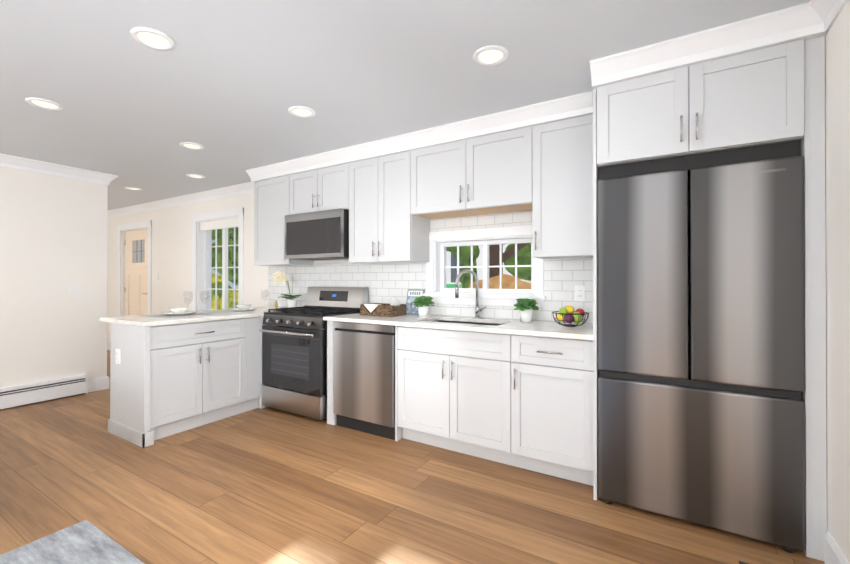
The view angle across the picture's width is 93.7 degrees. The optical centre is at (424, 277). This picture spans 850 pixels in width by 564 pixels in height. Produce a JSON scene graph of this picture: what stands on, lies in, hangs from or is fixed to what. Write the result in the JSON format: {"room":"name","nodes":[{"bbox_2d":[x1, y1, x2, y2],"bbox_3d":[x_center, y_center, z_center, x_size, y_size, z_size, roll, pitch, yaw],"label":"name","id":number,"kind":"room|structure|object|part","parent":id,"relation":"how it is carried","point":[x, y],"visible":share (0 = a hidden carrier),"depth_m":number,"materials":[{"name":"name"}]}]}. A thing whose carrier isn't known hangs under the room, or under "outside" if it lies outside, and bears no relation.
{"room":"kitchen","nodes":[
{"label":"kitchen","id":0,"kind":"room"},
{"bbox_2d":[0,167,107,387],"bbox_3d":[-4.845,0.037,2.498,0.120,2.400,4.700,0,0,31],"label":"wall","id":1,"kind":"structure","parent":0,"point":[53,236],"depth_m":4.07,"materials":[{"name":"beige paint"}]},
{"bbox_2d":[0,374,87,409],"bbox_3d":[-4.811,1.132,2.371,0.066,0.208,4.485,0,0,31],"label":"baseboard heater","id":2,"kind":"object","parent":1,"relation":"attached to","point":[26,394],"visible":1,"depth_m":3.97,"materials":[{"name":"white metal"}]},
{"bbox_2d":[67,283,80,293],"bbox_3d":[-3.719,0.114,4.224,0.009,0.115,0.115,0,0,31],"label":"light switch","id":3,"kind":"object","parent":1,"relation":"attached to","point":[73,288],"visible":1,"depth_m":4.22,"materials":[{"name":"white plastic"}]},
{"bbox_2d":[88,377,104,390],"bbox_3d":[-4.891,1.167,2.549,0.016,0.140,4.686,0,0,31],"label":"baseboard","id":4,"kind":"structure","parent":1,"relation":"attached to","point":[95,383],"depth_m":4.38,"materials":[{"name":"white"}]},
{"bbox_2d":[107,192,592,341],"bbox_3d":[-1.895,0.046,4.854,9.870,2.400,0.208,0,0,31],"label":"wall","id":5,"kind":"structure","parent":0,"point":[172,250],"depth_m":4.40,"materials":[{"name":"beige paint"}]},
{"bbox_2d":[118,220,151,315],"bbox_3d":[-4.662,0.183,6.529,1.120,2.141,0.222,0,0,31],"label":"door frame","id":6,"kind":"structure","parent":5,"relation":"attached to","point":[124,228],"depth_m":6.69,"materials":[{"name":"white wood"}]},
{"bbox_2d":[125,229,147,315],"bbox_3d":[-4.690,0.232,6.492,0.924,2.030,0.103,0,0,31],"label":"entry door","id":7,"kind":"structure","parent":5,"relation":"in","point":[136,272],"depth_m":6.54,"materials":[{"name":"beige wood"}]},
{"bbox_2d":[192,208,243,310],"bbox_3d":[-2.704,0.006,5.325,1.180,1.755,0.245,0,0,31],"label":"window","id":8,"kind":"structure","parent":5,"relation":"in","point":[197,262],"depth_m":5.45,"materials":[{"name":"white wood"}]},
{"bbox_3d":[-2.701,0.008,5.329,0.934,1.555,0.105,0,0,31],"label":"window sash","id":9,"kind":"part","parent":8,"relation":"part of","materials":[{"name":"white wood"}]},
{"bbox_2d":[254,175,313,265],"bbox_3d":[-1.536,-0.591,4.331,0.570,0.910,0.327,0,0,31],"label":"upper cabinet","id":10,"kind":"object","parent":5,"relation":"attached to","point":[271,196],"depth_m":4.20,"materials":[{"name":"grey wood"}]},
{"bbox_2d":[290,168,321,214],"bbox_3d":[-1.096,-0.837,4.065,0.460,0.420,0.327,0,0,31],"label":"upper cabinet","id":11,"kind":"object","parent":5,"relation":"attached to","point":[304,184],"depth_m":3.93,"materials":[{"name":"grey wood"}]},
{"bbox_2d":[285,208,348,259],"bbox_3d":[-0.975,-0.404,3.945,0.762,0.438,0.402,0,0,31],"label":"microwave","id":12,"kind":"object","parent":11,"relation":"attached to","point":[320,235],"visible":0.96,"depth_m":3.74,"materials":[{"name":"silver metal"}]},
{"bbox_2d":[322,163,349,211],"bbox_3d":[-0.805,-0.838,3.888,0.460,0.420,0.327,0,0,31],"label":"upper cabinet","id":13,"kind":"object","parent":5,"relation":"attached to","point":[335,179],"depth_m":3.72,"materials":[{"name":"grey wood"}]},
{"bbox_2d":[349,156,381,263],"bbox_3d":[-0.440,-0.593,3.665,0.394,0.910,0.327,0,0,31],"label":"upper cabinet","id":14,"kind":"object","parent":5,"relation":"attached to","point":[365,214],"depth_m":3.54,"materials":[{"name":"grey wood"}]},
{"bbox_2d":[382,149,429,262],"bbox_3d":[-0.180,-0.594,3.507,0.455,0.910,0.327,0,0,31],"label":"upper cabinet","id":15,"kind":"object","parent":5,"relation":"attached to","point":[405,234],"depth_m":3.36,"materials":[{"name":"grey wood"}]},
{"bbox_2d":[0,0,847,218],"bbox_3d":[-3.453,-1.109,2.300,9.470,0.110,5.800,0,0,31],"label":"crown molding","id":16,"kind":"structure","parent":5,"relation":"attached to","point":[811,19],"depth_m":2.59,"materials":[{"name":"white wood"}]},
{"bbox_2d":[418,138,485,219],"bbox_3d":[0.205,-0.785,3.273,0.565,0.530,0.327,0,0,31],"label":"upper cabinet","id":17,"kind":"object","parent":5,"relation":"attached to","point":[442,169],"depth_m":3.12,"materials":[{"name":"grey wood"}]},
{"bbox_2d":[423,225,545,306],"bbox_3d":[0.504,-0.090,3.373,1.080,0.630,0.245,0,0,31],"label":"window","id":18,"kind":"structure","parent":5,"relation":"in","point":[467,298],"depth_m":3.35,"materials":[{"name":"white wood"}]},
{"bbox_3d":[0.521,-0.095,3.401,0.864,0.444,0.050,0,0,31],"label":"kitchen window sash","id":19,"kind":"part","parent":18,"relation":"part of","materials":[{"name":"white wood"}]},
{"bbox_2d":[474,126,533,214],"bbox_3d":[0.585,-0.786,3.042,0.566,0.530,0.327,0,0,31],"label":"upper cabinet","id":20,"kind":"object","parent":5,"relation":"attached to","point":[503,161],"depth_m":2.87,"materials":[{"name":"grey wood"}]},
{"bbox_2d":[522,112,598,259],"bbox_3d":[0.990,-0.597,2.795,0.502,0.910,0.327,0,0,31],"label":"upper cabinet","id":21,"kind":"object","parent":5,"relation":"attached to","point":[544,174],"depth_m":2.65,"materials":[{"name":"grey wood"}]},
{"bbox_2d":[575,285,584,300],"bbox_3d":[1.124,0.113,2.890,0.070,0.115,0.010,0,0,31],"label":"outlet","id":22,"kind":"object","parent":5,"relation":"attached to","point":[579,292],"visible":1,"depth_m":2.89,"materials":[{"name":"white plastic"}]},
{"bbox_2d":[594,62,705,175],"bbox_3d":[1.334,-0.839,2.369,0.486,0.430,0.698,0,0,31],"label":"upper cabinet","id":23,"kind":"object","parent":5,"relation":"attached to","point":[636,119],"depth_m":2.07,"materials":[{"name":"grey wood"}]},
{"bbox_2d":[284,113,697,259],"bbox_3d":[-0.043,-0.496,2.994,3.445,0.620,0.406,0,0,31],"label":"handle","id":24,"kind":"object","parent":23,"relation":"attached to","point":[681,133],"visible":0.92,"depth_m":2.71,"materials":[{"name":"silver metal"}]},
{"bbox_2d":[706,39,809,152],"bbox_3d":[1.647,-0.839,2.179,0.487,0.430,0.698,0,0,31],"label":"upper cabinet","id":25,"kind":"object","parent":5,"relation":"attached to","point":[758,97],"depth_m":1.84,"materials":[{"name":"grey wood"}]},
{"bbox_2d":[0,0,810,210],"bbox_3d":[-3.453,-1.214,2.300,9.870,0.100,6.200,0,0,31],"label":"ceiling","id":26,"kind":"structure","parent":0,"point":[227,84],"depth_m":2.24,"materials":[{"name":"white paint"}]},
{"bbox_2d":[25,97,62,109],"bbox_3d":[-2.539,-1.157,2.657,0.178,0.010,0.178,0,0,16],"label":"recessed light","id":27,"kind":"object","parent":26,"relation":"in","point":[38,102],"depth_m":2.65,"materials":[{"name":"white plastic"}]},
{"bbox_2d":[124,187,141,189],"bbox_3d":[-3.760,-1.147,5.132,0.178,0.010,0.178,0,0,16],"label":"recessed light","id":28,"kind":"object","parent":26,"relation":"in","point":[130,188],"depth_m":5.12,"materials":[{"name":"white"}]},
{"bbox_2d":[130,27,175,50],"bbox_3d":[-1.324,-1.160,1.941,0.178,0.010,0.178,0,0,-44],"label":"recessed light","id":29,"kind":"object","parent":26,"relation":"in","point":[148,37],"depth_m":1.93,"materials":[{"name":"white plastic"}]},
{"bbox_2d":[180,142,203,149],"bbox_3d":[-2.043,-1.154,3.491,0.178,0.010,0.178,0,0,16],"label":"recessed light","id":30,"kind":"object","parent":26,"relation":"in","point":[189,145],"depth_m":3.48,"materials":[{"name":"white plastic"}]},
{"bbox_2d":[187,174,204,178],"bbox_3d":[-2.599,-1.150,4.520,0.178,0.010,0.178,0,0,16],"label":"recessed light","id":31,"kind":"object","parent":26,"relation":"in","point":[189,175],"depth_m":4.51,"materials":[{"name":"white plastic"}]},
{"bbox_2d":[288,106,315,117],"bbox_3d":[-0.859,-1.157,2.782,0.178,0.010,0.178,0,0,16],"label":"recessed light","id":32,"kind":"object","parent":26,"relation":"in","point":[299,111],"depth_m":2.77,"materials":[{"name":"white plastic"}]},
{"bbox_2d":[473,45,508,65],"bbox_3d":[0.344,-1.160,2.085,0.178,0.010,0.178,0,0,-44],"label":"recessed light","id":33,"kind":"object","parent":26,"relation":"in","point":[490,55],"depth_m":2.08,"materials":[{"name":"white plastic"}]},
{"bbox_2d":[0,350,823,563],"bbox_3d":[-3.453,1.266,2.290,9.870,0.060,6.200,0,0,31],"label":"floor","id":34,"kind":"structure","parent":0,"point":[267,485],"depth_m":2.19,"materials":[{"name":"brown wood"}]},
{"bbox_2d":[0,520,143,563],"bbox_3d":[-1.475,1.222,0.308,2.190,0.010,2.670,0,0,31],"label":"rug","id":35,"kind":"object","parent":34,"relation":"on","point":[85,542],"visible":0.86,"depth_m":1.78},
{"bbox_2d":[107,316,262,447],"bbox_3d":[-2.040,0.801,3.490,0.562,0.880,0.996,0,0,31],"label":"base cabinet","id":36,"kind":"object","parent":34,"relation":"on","point":[164,382],"depth_m":3.18,"materials":[{"name":"grey wood"}]},
{"bbox_2d":[115,349,119,363],"bbox_3d":[-2.420,0.619,3.134,0.070,0.115,0.010,0,0,31],"label":"outlet","id":37,"kind":"object","parent":36,"relation":"attached to","point":[117,356],"visible":1,"depth_m":3.13,"materials":[{"name":"white plastic"}]},
{"bbox_2d":[100,306,286,326],"bbox_3d":[-1.952,0.347,3.803,0.745,0.030,1.639,0,0,31],"label":"countertop","id":38,"kind":"structure","parent":36,"relation":"on","point":[136,320],"depth_m":3.31,"materials":[{"name":"stone"}]},
{"bbox_2d":[145,307,212,317],"bbox_3d":[-2.187,0.299,3.537,0.310,0.062,0.440,0,0,31],"label":"place setting","id":39,"kind":"object","parent":38,"relation":"on","point":[178,311],"visible":0.98,"depth_m":3.48,"materials":[{"name":"grey ceramic"}]},
{"bbox_2d":[183,291,192,316],"bbox_3d":[-2.008,0.222,3.370,0.080,0.215,0.080,0,0,31],"label":"wine glass","id":40,"kind":"object","parent":38,"relation":"on","point":[187,298],"visible":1,"depth_m":3.36,"materials":[{"name":"clear glass"}]},
{"bbox_2d":[200,291,209,315],"bbox_3d":[-1.915,0.222,3.466,0.080,0.215,0.080,0,0,31],"label":"wine glass","id":41,"kind":"object","parent":38,"relation":"on","point":[207,296],"visible":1,"depth_m":3.46,"materials":[{"name":"clear glass"}]},
{"bbox_2d":[229,304,257,310],"bbox_3d":[-1.832,0.303,4.024,0.276,0.058,0.276,0,0,31],"label":"place setting","id":42,"kind":"object","parent":38,"relation":"on","point":[244,307],"visible":1,"depth_m":3.97,"materials":[{"name":"white ceramic"}]},
{"bbox_2d":[261,289,268,310],"bbox_3d":[-1.609,0.224,4.005,0.080,0.215,0.080,0,0,31],"label":"wine glass","id":43,"kind":"object","parent":38,"relation":"on","point":[265,296],"visible":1,"depth_m":3.99,"materials":[{"name":"clear glass"}]},
{"bbox_2d":[273,270,301,307],"bbox_3d":[-1.498,0.124,4.309,0.289,0.417,0.290,0,0,31],"label":"orchid","id":44,"kind":"object","parent":38,"relation":"on","point":[291,301],"visible":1,"depth_m":4.24,"materials":[{"name":"white plant"}]},
{"bbox_2d":[259,286,367,419],"bbox_3d":[-1.063,0.667,3.796,0.766,1.150,0.687,0,0,31],"label":"range","id":45,"kind":"object","parent":34,"relation":"on","point":[345,297],"depth_m":3.57,"materials":[{"name":"silver metal"}]},
{"bbox_3d":[-1.211,0.773,3.552,0.766,0.857,0.117,0,0,31],"label":"front of the kitchen range","id":46,"kind":"part","parent":45,"relation":"part of","materials":[{"name":"black metal"}]},
{"bbox_3d":[-1.062,0.313,3.798,0.718,0.030,0.465,0,0,31],"label":"range top","id":47,"kind":"part","parent":45,"relation":"part of","materials":[{"name":"metal"}]},
{"bbox_2d":[395,340,498,461],"bbox_3d":[0.350,0.911,3.019,0.950,0.656,0.597,0,0,31],"label":"base cabinet","id":48,"kind":"object","parent":34,"relation":"on","point":[460,414],"depth_m":2.79,"materials":[{"name":"grey wood"}]},
{"bbox_2d":[499,333,592,485],"bbox_3d":[0.893,0.798,2.689,0.562,0.880,0.597,0,0,31],"label":"base cabinet","id":49,"kind":"object","parent":34,"relation":"on","point":[546,422],"depth_m":2.44,"materials":[{"name":"grey wood"}]},
{"bbox_2d":[323,313,592,339],"bbox_3d":[0.210,0.344,3.083,2.136,0.030,0.624,0,0,31],"label":"countertop","id":50,"kind":"structure","parent":49,"relation":"on","point":[584,331],"depth_m":2.80,"materials":[{"name":"stone"}]},
{"bbox_2d":[360,303,405,316],"bbox_3d":[-0.369,0.281,3.507,0.343,0.097,0.225,0,0,31],"label":"basket","id":51,"kind":"object","parent":50,"relation":"on","point":[385,310],"visible":0.81,"depth_m":3.41,"materials":[{"name":"wicker"}]},
{"bbox_2d":[364,297,399,312],"bbox_3d":[-0.375,0.243,3.491,0.304,0.152,0.216,0,0,31],"label":"cloth","id":52,"kind":"object","parent":51,"relation":"in","point":[394,301],"visible":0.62,"depth_m":3.43,"materials":[{"name":"white fabric"}]},
{"bbox_2d":[406,289,424,314],"bbox_3d":[-0.092,0.218,3.600,0.175,0.225,0.055,0,0,31],"label":"sign","id":53,"kind":"object","parent":50,"relation":"on","point":[412,295],"visible":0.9,"depth_m":3.60,"materials":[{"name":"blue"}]},
{"bbox_2d":[413,296,434,316],"bbox_3d":[-0.013,0.242,3.408,0.177,0.175,0.183,0,0,31],"label":"plant","id":54,"kind":"object","parent":50,"relation":"on","point":[421,303],"visible":1,"depth_m":3.36,"materials":[{"name":"green plant"}]},
{"bbox_2d":[432,320,500,325],"bbox_3d":[0.304,0.464,3.051,0.700,0.207,0.400,0,0,31],"label":"basin","id":55,"kind":"object","parent":50,"relation":"in","point":[467,322],"depth_m":3.25,"materials":[{"name":"silver metal"}]},
{"bbox_2d":[455,269,486,317],"bbox_3d":[0.381,0.131,3.194,0.228,0.396,0.204,0,0,31],"label":"faucet","id":56,"kind":"object","parent":50,"relation":"on","point":[477,310],"visible":1,"depth_m":3.23,"materials":[{"name":"silver metal"}]},
{"bbox_2d":[514,298,538,321],"bbox_3d":[0.753,0.240,2.968,0.185,0.175,0.171,0,0,31],"label":"plant","id":57,"kind":"object","parent":50,"relation":"on","point":[526,307],"visible":1,"depth_m":2.93,"materials":[{"name":"green plant"}]},
{"bbox_2d":[552,311,588,326],"bbox_3d":[0.977,0.278,2.677,0.237,0.092,0.237,0,0,31],"label":"fruit bowl","id":58,"kind":"object","parent":50,"relation":"on","point":[570,324],"visible":0.81,"depth_m":2.63,"materials":[{"name":"grey metal"}]},
{"bbox_2d":[557,306,584,323],"bbox_3d":[0.977,0.248,2.680,0.178,0.121,0.154,0,0,31],"label":"fruit","id":59,"kind":"object","parent":58,"relation":"in","point":[567,310],"visible":0.81,"depth_m":2.65,"materials":[{"name":"multicoloured food"}]},
{"bbox_2d":[597,140,804,552],"bbox_3d":[1.484,0.307,2.257,0.848,1.857,0.671,0,0,31],"label":"fridge","id":60,"kind":"object","parent":34,"relation":"on","point":[689,338],"depth_m":1.94,"materials":[{"name":"silver metal"}]},
{"bbox_3d":[1.481,0.307,2.253,0.844,1.857,0.661,0,0,31],"label":"fridge panel","id":61,"kind":"part","parent":60,"relation":"part of","materials":[{"name":"silver metal"}]},
{"bbox_3d":[1.325,0.335,1.997,0.848,1.755,0.060,0,0,31],"label":"fridge door","id":62,"kind":"part","parent":60,"relation":"part of","materials":[{"name":"silver metal"}]},
{"bbox_2d":[825,0,849,563],"bbox_3d":[0.626,0.026,-0.304,0.200,2.400,6.000,0,0,31],"label":"wall","id":63,"kind":"structure","parent":0,"point":[837,118],"depth_m":1.61,"materials":[{"name":"beige paint"}]},
{"bbox_2d":[824,532,848,563],"bbox_3d":[0.412,1.155,-0.453,0.016,0.140,5.070,0,0,31],"label":"baseboard","id":64,"kind":"structure","parent":63,"relation":"attached to","point":[833,553],"depth_m":1.64,"materials":[{"name":"white wood"}]},
{"bbox_3d":[-0.343,0.803,3.432,0.611,0.876,0.520,0,0,31],"label":"dishwasher","id":65,"kind":"object","parent":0,"visible":0},
{"bbox_2d":[333,321,394,427],"bbox_3d":[-0.492,0.750,3.188,0.615,0.769,0.052,0,0,31],"label":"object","id":66,"kind":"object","parent":65,"relation":"attached to","point":[363,376],"depth_m":3.15,"materials":[{"name":"silver metal"}]},
{"bbox_2d":[335,328,394,439],"bbox_3d":[-0.486,0.829,3.197,0.609,0.822,0.030,0,0,31],"label":"panel","id":67,"kind":"object","parent":65,"relation":"attached to","point":[368,427],"visible":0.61,"depth_m":3.18,"materials":[{"name":"black"}]},
{"label":"outside","id":68,"kind":"structure","parent":0,"visible":0},
{"bbox_2d":[212,227,530,309],"bbox_3d":[-0.677,0.205,7.118,7.902,3.102,3.510,0,0,31],"label":"tree","id":69,"kind":"object","parent":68,"point":[509,254],"depth_m":6.69,"materials":[{"name":"green plant"}]},
{"bbox_2d":[446,244,512,283],"bbox_3d":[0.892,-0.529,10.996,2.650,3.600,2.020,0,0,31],"label":"house","id":70,"kind":"structure","parent":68,"point":[450,260],"depth_m":9.93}
]}

